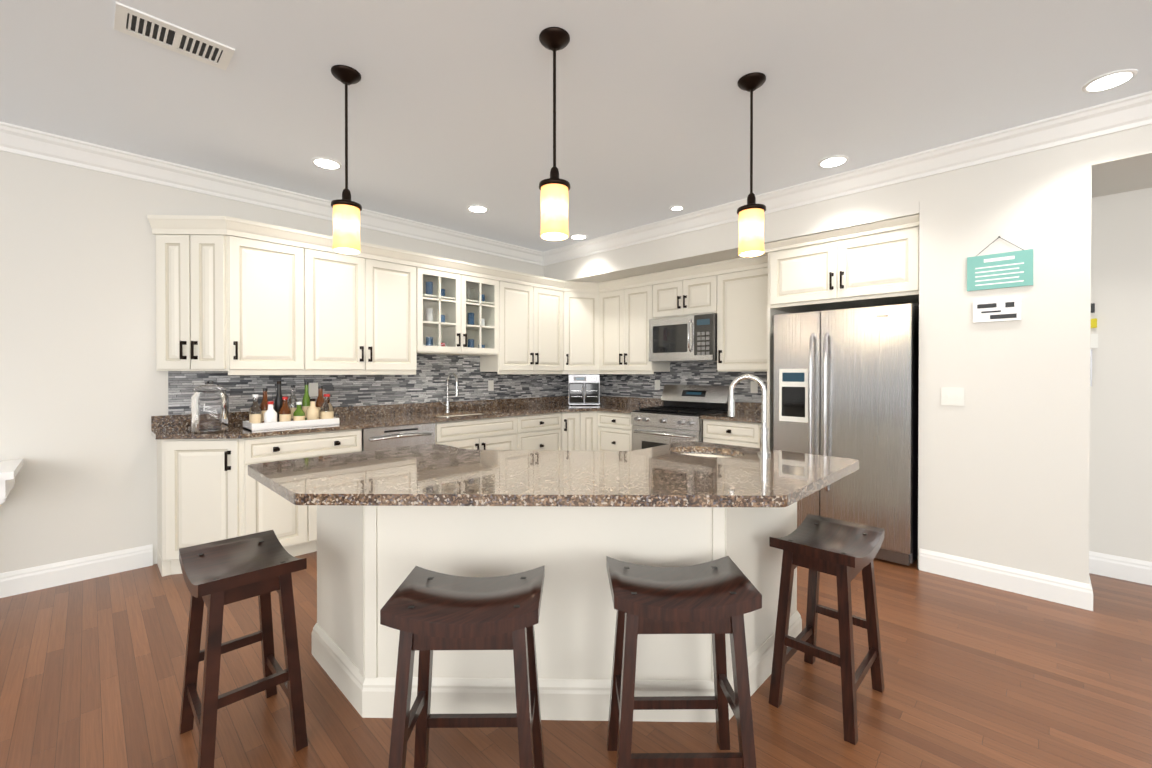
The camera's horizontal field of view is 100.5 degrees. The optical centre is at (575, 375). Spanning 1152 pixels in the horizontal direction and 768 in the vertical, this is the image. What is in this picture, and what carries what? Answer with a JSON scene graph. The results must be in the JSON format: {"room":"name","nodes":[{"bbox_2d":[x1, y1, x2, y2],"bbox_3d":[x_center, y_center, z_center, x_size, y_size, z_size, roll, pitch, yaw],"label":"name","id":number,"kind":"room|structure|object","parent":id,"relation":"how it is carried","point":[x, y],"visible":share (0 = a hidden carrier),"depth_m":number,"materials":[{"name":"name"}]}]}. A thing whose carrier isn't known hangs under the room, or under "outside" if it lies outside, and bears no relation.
{"room":"kitchen","nodes":[
{"label":"kitchen","id":0,"kind":"room"},
{"bbox_2d":[0,151,543,572],"bbox_3d":[-3.388,-0.078,2.834,0.120,2.740,10.120,0,0,44],"label":"wall","id":1,"kind":"structure","parent":0,"point":[83,390],"depth_m":3.03,"materials":[{"name":"white paint"}]},
{"bbox_2d":[0,459,22,504],"bbox_3d":[-3.498,0.896,2.228,0.520,0.800,1.190,0,0,44],"label":"side table","id":2,"kind":"object","parent":1,"relation":"attached to","point":[9,470],"visible":0.94,"depth_m":2.53,"materials":[{"name":"white wood"}]},
{"bbox_2d":[0,544,152,597],"bbox_3d":[-4.880,1.232,1.222,0.016,0.140,5.715,0,0,44],"label":"baseboard","id":3,"kind":"structure","parent":1,"relation":"attached to","point":[16,582],"depth_m":2.99,"materials":[{"name":"white wood"}]},
{"bbox_2d":[151,218,226,373],"bbox_3d":[-2.629,-0.511,3.282,0.331,0.959,0.349,0,0,44],"label":"upper cabinet","id":4,"kind":"object","parent":1,"relation":"attached to","point":[191,257],"depth_m":3.26,"materials":[{"name":"white wood"}]},
{"bbox_2d":[227,230,302,373],"bbox_3d":[-2.336,-0.512,3.568,0.349,0.959,0.470,0,0,44],"label":"upper cabinet","id":5,"kind":"object","parent":1,"relation":"attached to","point":[265,271],"depth_m":3.43,"materials":[{"name":"white wood"}]},
{"bbox_2d":[0,121,543,265],"bbox_3d":[-3.639,-1.376,2.422,0.088,0.140,9.190,0,0,44],"label":"crown molding","id":6,"kind":"structure","parent":1,"relation":"attached to","point":[15,139],"depth_m":3.46,"materials":[{"name":"white wood"}]},
{"bbox_2d":[303,242,362,373],"bbox_3d":[-2.013,-0.514,3.898,0.349,0.959,0.453,0,0,44],"label":"upper cabinet","id":7,"kind":"object","parent":1,"relation":"attached to","point":[332,280],"depth_m":3.75,"materials":[{"name":"white wood"}]},
{"bbox_2d":[151,394,568,429],"bbox_3d":[-1.388,0.316,4.774,0.022,0.099,4.266,0,0,44],"label":"backsplash","id":8,"kind":"structure","parent":1,"relation":"attached to","point":[236,417],"depth_m":4.50,"materials":[{"name":"brown stone"}]},
{"bbox_2d":[363,254,426,373],"bbox_3d":[-1.676,-0.516,4.241,0.349,0.959,0.509,0,0,44],"label":"upper cabinet","id":9,"kind":"object","parent":1,"relation":"attached to","point":[394,289],"depth_m":4.11,"materials":[{"name":"white wood"}]},
{"bbox_2d":[475,274,534,373],"bbox_3d":[-0.767,-0.522,5.169,0.349,0.959,0.515,0,0,44],"label":"upper cabinet","id":10,"kind":"object","parent":1,"relation":"attached to","point":[504,307],"depth_m":5.02,"materials":[{"name":"white wood"}]},
{"bbox_2d":[535,282,562,373],"bbox_3d":[-0.426,-0.524,5.517,0.349,0.959,0.459,0,0,44],"label":"upper cabinet","id":11,"kind":"object","parent":1,"relation":"attached to","point":[548,299],"depth_m":5.39,"materials":[{"name":"white wood"}]},
{"bbox_2d":[563,286,598,373],"bbox_3d":[0.060,-0.526,5.864,0.558,0.959,0.718,0,0,44],"label":"upper cabinet","id":12,"kind":"object","parent":1,"relation":"attached to","point":[568,291],"depth_m":5.58,"materials":[{"name":"white wood"}]},
{"bbox_2d":[544,91,1151,265],"bbox_3d":[3.149,-1.375,2.268,10.000,0.140,0.088,0,0,44],"label":"crown molding","id":13,"kind":"structure","parent":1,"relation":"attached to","point":[1125,113],"depth_m":3.16,"materials":[{"name":"white wood"}]},
{"bbox_2d":[0,551,1151,767],"bbox_3d":[1.688,1.303,0.936,10.200,0.001,14.500,0,0,44],"label":"floor","id":14,"kind":"structure","parent":0,"point":[975,675],"depth_m":1.95,"materials":[{"name":"brown wood"}]},
{"bbox_2d":[157,438,242,576],"bbox_3d":[-2.512,0.847,3.204,0.619,0.886,0.385,0,0,44],"label":"base cabinet","id":15,"kind":"object","parent":14,"relation":"on","point":[200,484],"depth_m":3.08,"materials":[{"name":"white wood"}]},
{"bbox_2d":[151,402,658,445],"bbox_3d":[-0.929,0.383,4.340,1.287,0.030,4.288,0,0,44],"label":"countertop","id":16,"kind":"structure","parent":15,"relation":"on","point":[564,413],"depth_m":4.12,"materials":[{"name":"brown stone"}]},
{"bbox_2d":[191,380,228,432],"bbox_3d":[-2.437,0.203,3.192,0.200,0.342,0.200,0,0,44],"label":"glass jar","id":17,"kind":"object","parent":16,"relation":"on","point":[209,406],"visible":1,"depth_m":3.12,"materials":[{"name":"clear glass"}]},
{"bbox_2d":[243,381,338,430],"bbox_3d":[-2.079,0.206,3.514,0.270,0.331,0.560,0,0,44],"label":"tray","id":18,"kind":"object","parent":16,"relation":"on","point":[292,412],"visible":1,"depth_m":3.47,"materials":[{"name":"white"}]},
{"bbox_2d":[438,373,458,411],"bbox_3d":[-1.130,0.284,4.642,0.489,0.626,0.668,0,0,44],"label":"faucet","id":19,"kind":"object","parent":16,"relation":"in","point":[447,406],"depth_m":4.79,"materials":[{"name":"silver metal"}]},
{"bbox_2d":[569,374,599,404],"bbox_3d":[0.098,0.173,5.851,0.370,0.371,0.309,0,0,1],"label":"fryer toaster oven","id":20,"kind":"object","parent":16,"relation":"on","point":[584,389],"visible":1,"depth_m":5.73,"materials":[{"name":"silver metal"}]},
{"bbox_2d":[179,530,307,767],"bbox_3d":[-1.198,0.968,1.717,0.430,0.665,0.306,0,0,44],"label":"stool","id":21,"kind":"object","parent":14,"relation":"on","point":[220,574],"visible":1,"depth_m":1.66,"materials":[{"name":"brown wood"}]},
{"bbox_2d":[243,430,361,556],"bbox_3d":[-2.113,0.845,3.611,0.619,0.886,0.755,0,0,44],"label":"base cabinet","id":22,"kind":"object","parent":14,"relation":"on","point":[294,526],"depth_m":3.30,"materials":[{"name":"white wood"}]},
{"bbox_2d":[362,423,434,450],"bbox_3d":[-1.602,0.846,4.067,0.654,0.878,0.600,0,0,44],"label":"dishwasher","id":23,"kind":"object","parent":14,"relation":"on","point":[376,438],"visible":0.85,"depth_m":3.85,"materials":[{"name":"silver metal"}]},
{"bbox_2d":[380,565,544,767],"bbox_3d":[-0.319,0.970,1.458,0.430,0.665,0.306,0,0,-1],"label":"stool","id":24,"kind":"object","parent":14,"relation":"on","point":[426,612],"visible":1,"depth_m":1.37,"materials":[{"name":"brown wood"}]},
{"bbox_2d":[423,410,502,449],"bbox_3d":[-1.147,0.839,4.662,0.528,0.886,0.668,0,0,44],"label":"base cabinet","id":25,"kind":"object","parent":14,"relation":"on","point":[480,433],"depth_m":4.38,"materials":[{"name":"white wood"}]},
{"bbox_2d":[312,502,801,721],"bbox_3d":[-0.062,0.853,2.283,1.586,0.885,1.716,0,0,44],"label":"kitchen island","id":26,"kind":"object","parent":14,"relation":"on","point":[359,653],"depth_m":1.82,"materials":[{"name":"white wood"}]},
{"bbox_2d":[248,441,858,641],"bbox_3d":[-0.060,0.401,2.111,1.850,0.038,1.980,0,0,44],"label":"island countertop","id":27,"kind":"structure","parent":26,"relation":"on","point":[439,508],"depth_m":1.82,"materials":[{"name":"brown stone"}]},
{"bbox_2d":[676,374,770,456],"bbox_3d":[0.699,0.287,2.385,0.470,0.586,0.356,0,0,44],"label":"sink","id":28,"kind":"object","parent":27,"relation":"in","point":[689,449],"depth_m":2.34,"materials":[{"name":"silver metal"}]},
{"bbox_2d":[595,414,631,450],"bbox_3d":[0.631,0.834,5.383,0.490,0.886,0.618,0,0,44],"label":"base cabinet","id":29,"kind":"object","parent":14,"relation":"on","point":[614,433],"depth_m":5.16,"materials":[{"name":"white wood"}]},
{"bbox_2d":[631,385,729,450],"bbox_3d":[1.049,0.692,4.877,0.778,1.176,0.698,0,0,44],"label":"gas range","id":30,"kind":"object","parent":14,"relation":"on","point":[675,418],"visible":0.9,"depth_m":4.82,"materials":[{"name":"silver metal"}]},
{"bbox_2d":[606,556,761,767],"bbox_3d":[0.324,0.970,1.542,0.430,0.665,0.306,0,0,-1],"label":"stool","id":31,"kind":"object","parent":14,"relation":"on","point":[717,599],"visible":1,"depth_m":1.43,"materials":[{"name":"brown wood"}]},
{"bbox_2d":[700,418,773,449],"bbox_3d":[1.601,0.840,4.432,0.623,0.886,0.618,0,0,44],"label":"base cabinet","id":32,"kind":"object","parent":14,"relation":"on","point":[746,434],"depth_m":4.20,"materials":[{"name":"white wood"}]},
{"bbox_2d":[700,410,773,421],"bbox_3d":[1.591,0.382,4.422,0.620,0.030,0.643,0,0,44],"label":"countertop","id":33,"kind":"structure","parent":32,"relation":"on","point":[739,416],"depth_m":4.28,"materials":[{"name":"brown stone"}]},
{"bbox_2d":[769,514,883,744],"bbox_3d":[1.020,0.967,1.938,0.306,0.665,0.430,0,0,44],"label":"stool","id":34,"kind":"object","parent":14,"relation":"on","point":[844,552],"visible":1,"depth_m":1.88,"materials":[{"name":"brown wood"}]},
{"bbox_2d":[774,303,918,565],"bbox_3d":[2.134,0.392,3.738,0.908,1.750,0.824,0,0,44],"label":"refrigerator","id":35,"kind":"object","parent":14,"relation":"on","point":[846,383],"visible":0.65,"depth_m":3.39,"materials":[{"name":"silver metal"}]},
{"bbox_2d":[919,549,1092,610],"bbox_3d":[2.562,1.222,2.909,0.786,0.140,0.016,0,0,44],"label":"baseboard","id":36,"kind":"structure","parent":14,"relation":"on","point":[1005,578],"depth_m":2.87,"materials":[{"name":"white wood"}]},
{"bbox_2d":[0,0,1151,251],"bbox_3d":[1.688,-1.437,0.919,10.200,0.001,14.500,0,0,44],"label":"ceiling","id":37,"kind":"structure","parent":0,"point":[450,110],"depth_m":2.42,"materials":[{"name":"white paint"}]},
{"bbox_2d":[114,2,234,70],"bbox_3d":[-1.711,-1.439,2.051,0.200,0.008,0.380,0,0,44],"label":"ceiling vent","id":38,"kind":"object","parent":37,"relation":"in","point":[133,22],"visible":1,"depth_m":2.04,"materials":[{"name":"white metal"}]},
{"bbox_2d":[311,157,341,169],"bbox_3d":[-1.702,-1.447,3.275,0.186,0.006,0.186,0,0,44],"label":"recessed light","id":39,"kind":"object","parent":37,"relation":"in","point":[326,163],"visible":1,"depth_m":3.27,"materials":[{"name":"white"}]},
{"bbox_2d":[331,65,361,253],"bbox_3d":[-1.098,-1.019,2.294,0.136,0.849,0.136,0,0,44],"label":"pendant light","id":40,"kind":"object","parent":37,"relation":"hanging from","point":[346,224],"visible":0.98,"depth_m":2.26,"materials":[{"name":"glass"}]},
{"bbox_2d":[467,205,488,212],"bbox_3d":[-0.856,-1.452,4.182,0.186,0.006,0.186,0,0,44],"label":"recessed light","id":41,"kind":"object","parent":37,"relation":"in","point":[477,208],"visible":1,"depth_m":4.16,"materials":[{"name":"white"}]},
{"bbox_2d":[539,27,569,240],"bbox_3d":[-0.092,-1.018,2.049,0.136,0.849,0.136,0,0,44],"label":"pendant light","id":42,"kind":"object","parent":37,"relation":"hanging from","point":[554,188],"visible":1,"depth_m":2.01,"materials":[{"name":"glass"}]},
{"bbox_2d":[570,234,586,239],"bbox_3d":[0.026,-1.458,5.039,0.186,0.006,0.186,0,0,44],"label":"recessed light","id":43,"kind":"object","parent":37,"relation":"in","point":[578,236],"visible":0.98,"depth_m":5.02,"materials":[{"name":"white"}]},
{"bbox_2d":[670,206,683,210],"bbox_3d":[0.877,-1.452,4.164,0.126,0.006,0.126,0,0,44],"label":"recessed light","id":44,"kind":"object","parent":37,"relation":"in","point":[675,208],"visible":1,"depth_m":4.16,"materials":[{"name":"white"}]},
{"bbox_2d":[737,72,765,256],"bbox_3d":[0.860,-1.020,2.349,0.136,0.849,0.136,0,0,44],"label":"pendant light","id":45,"kind":"object","parent":37,"relation":"hanging from","point":[751,227],"visible":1,"depth_m":2.31,"materials":[{"name":"glass"}]},
{"bbox_2d":[818,155,848,167],"bbox_3d":[1.742,-1.447,3.246,0.186,0.006,0.186,0,0,44],"label":"recessed light","id":46,"kind":"object","parent":37,"relation":"in","point":[833,161],"visible":1,"depth_m":3.23,"materials":[{"name":"white"}]},
{"bbox_2d":[1082,69,1137,92],"bbox_3d":[2.614,-1.442,2.350,0.186,0.006,0.186,0,0,44],"label":"recessed light","id":47,"kind":"object","parent":37,"relation":"in","point":[1109,80],"visible":1,"depth_m":2.34,"materials":[{"name":"white"}]},
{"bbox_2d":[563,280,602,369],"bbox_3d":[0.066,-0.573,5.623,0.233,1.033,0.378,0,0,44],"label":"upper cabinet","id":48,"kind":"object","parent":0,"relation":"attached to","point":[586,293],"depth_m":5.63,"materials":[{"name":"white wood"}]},
{"bbox_2d":[544,124,1151,282],"bbox_3d":[3.432,-1.261,2.557,10.000,0.370,0.720,0,0,44],"label":"soffit","id":49,"kind":"structure","parent":0,"point":[1120,161],"depth_m":3.35,"materials":[{"name":"white paint"}]},
{"bbox_2d":[918,165,1091,583],"bbox_3d":[2.811,0.065,3.174,0.779,2.450,0.720,0,0,44],"label":"wall","id":50,"kind":"structure","parent":0,"point":[1004,465],"depth_m":2.87,"materials":[{"name":"white paint"}]},
{"bbox_2d":[941,387,963,405],"bbox_3d":[2.403,0.133,3.059,0.116,0.115,0.012,0,0,44],"label":"switch plate","id":51,"kind":"object","parent":50,"relation":"attached to","point":[954,396],"visible":1,"depth_m":3.06,"materials":[{"name":"white plastic"}]},
{"bbox_2d":[973,298,1020,322],"bbox_3d":[2.551,-0.393,2.907,0.220,0.130,0.016,0,0,44],"label":"sign","id":52,"kind":"object","parent":50,"relation":"attached to","point":[998,310],"visible":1,"depth_m":2.90,"materials":[{"name":"white"}]},
{"bbox_2d":[967,236,1032,290],"bbox_3d":[2.559,-0.685,2.900,0.300,0.314,0.013,0,0,44],"label":"sign","id":53,"kind":"object","parent":50,"relation":"attached to","point":[1002,270],"visible":1,"depth_m":2.89,"materials":[{"name":"teal wood"}]},
{"bbox_2d":[917,187,1151,561],"bbox_3d":[3.726,-0.078,2.864,10.000,2.740,0.120,0,0,44],"label":"wall","id":54,"kind":"structure","parent":0,"point":[1120,510],"depth_m":3.04,"materials":[{"name":"white paint"}]},
{"bbox_2d":[599,286,622,373],"bbox_3d":[0.526,-0.525,5.667,0.384,0.959,0.348,0,0,44],"label":"upper cabinet","id":55,"kind":"object","parent":54,"relation":"attached to","point":[611,299],"depth_m":5.54,"materials":[{"name":"white wood"}]},
{"bbox_2d":[623,282,670,373],"bbox_3d":[0.801,-0.523,5.398,0.385,0.959,0.348,0,0,44],"label":"upper cabinet","id":56,"kind":"object","parent":54,"relation":"attached to","point":[637,296],"depth_m":5.28,"materials":[{"name":"white wood"}]},
{"bbox_2d":[651,274,682,318],"bbox_3d":[1.072,-0.804,5.130,0.376,0.394,0.348,0,0,44],"label":"upper cabinet","id":57,"kind":"object","parent":54,"relation":"attached to","point":[666,293],"depth_m":5.01,"materials":[{"name":"white wood"}]},
{"bbox_2d":[600,394,773,413],"bbox_3d":[1.067,0.312,5.370,2.696,0.099,0.022,0,0,44],"label":"backsplash","id":58,"kind":"structure","parent":54,"relation":"attached to","point":[747,407],"depth_m":5.52,"materials":[{"name":"brown stone"}]},
{"bbox_2d":[683,270,718,315],"bbox_3d":[1.341,-0.802,4.866,0.377,0.394,0.348,0,0,44],"label":"door","id":59,"kind":"structure","parent":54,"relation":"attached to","point":[700,291],"depth_m":4.73,"materials":[{"name":"white wood"}]},
{"bbox_2d":[649,314,716,361],"bbox_3d":[1.161,-0.371,4.953,0.740,0.442,0.460,0,0,44],"label":"over-the-range microwave","id":60,"kind":"object","parent":59,"relation":"attached to","point":[685,339],"visible":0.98,"depth_m":4.79,"materials":[{"name":"silver metal"}]},
{"bbox_2d":[715,262,778,373],"bbox_3d":[1.696,-0.518,4.520,0.616,0.959,0.348,0,0,44],"label":"upper cabinet","id":61,"kind":"object","parent":54,"relation":"attached to","point":[745,331],"depth_m":4.42,"materials":[{"name":"white wood"}]},
{"bbox_2d":[763,230,850,313],"bbox_3d":[1.994,-0.819,4.002,0.527,0.527,0.668,0,0,44],"label":"upper cabinet","id":62,"kind":"object","parent":54,"relation":"attached to","point":[801,274],"depth_m":3.77,"materials":[{"name":"white wood"}]},
{"bbox_2d":[839,214,918,307],"bbox_3d":[2.365,-0.817,3.639,0.510,0.527,0.668,0,0,44],"label":"upper cabinet","id":63,"kind":"object","parent":54,"relation":"attached to","point":[879,261],"depth_m":3.40,"materials":[{"name":"white wood"}]},
{"bbox_2d":[1089,551,1095,579],"bbox_3d":[3.095,1.222,2.903,0.016,0.140,0.720,0,0,44],"label":"baseboard","id":64,"kind":"structure","parent":54,"relation":"attached to","point":[1092,567],"depth_m":3.12,"materials":[{"name":"white wood"}]},
{"bbox_2d":[1090,303,1097,385],"bbox_3d":[3.358,-0.200,3.121,0.055,0.540,0.023,0,0,44],"label":"sign","id":65,"kind":"object","parent":54,"relation":"attached to","point":[1094,341],"visible":0.52,"depth_m":3.11,"materials":[{"name":"metal"}]},
{"bbox_2d":[1092,552,1151,585],"bbox_3d":[3.467,1.221,3.030,0.290,0.140,0.016,0,0,44],"label":"baseboard","id":66,"kind":"structure","parent":54,"relation":"attached to","point":[1123,568],"depth_m":3.03,"materials":[{"name":"white wood"}]}
]}

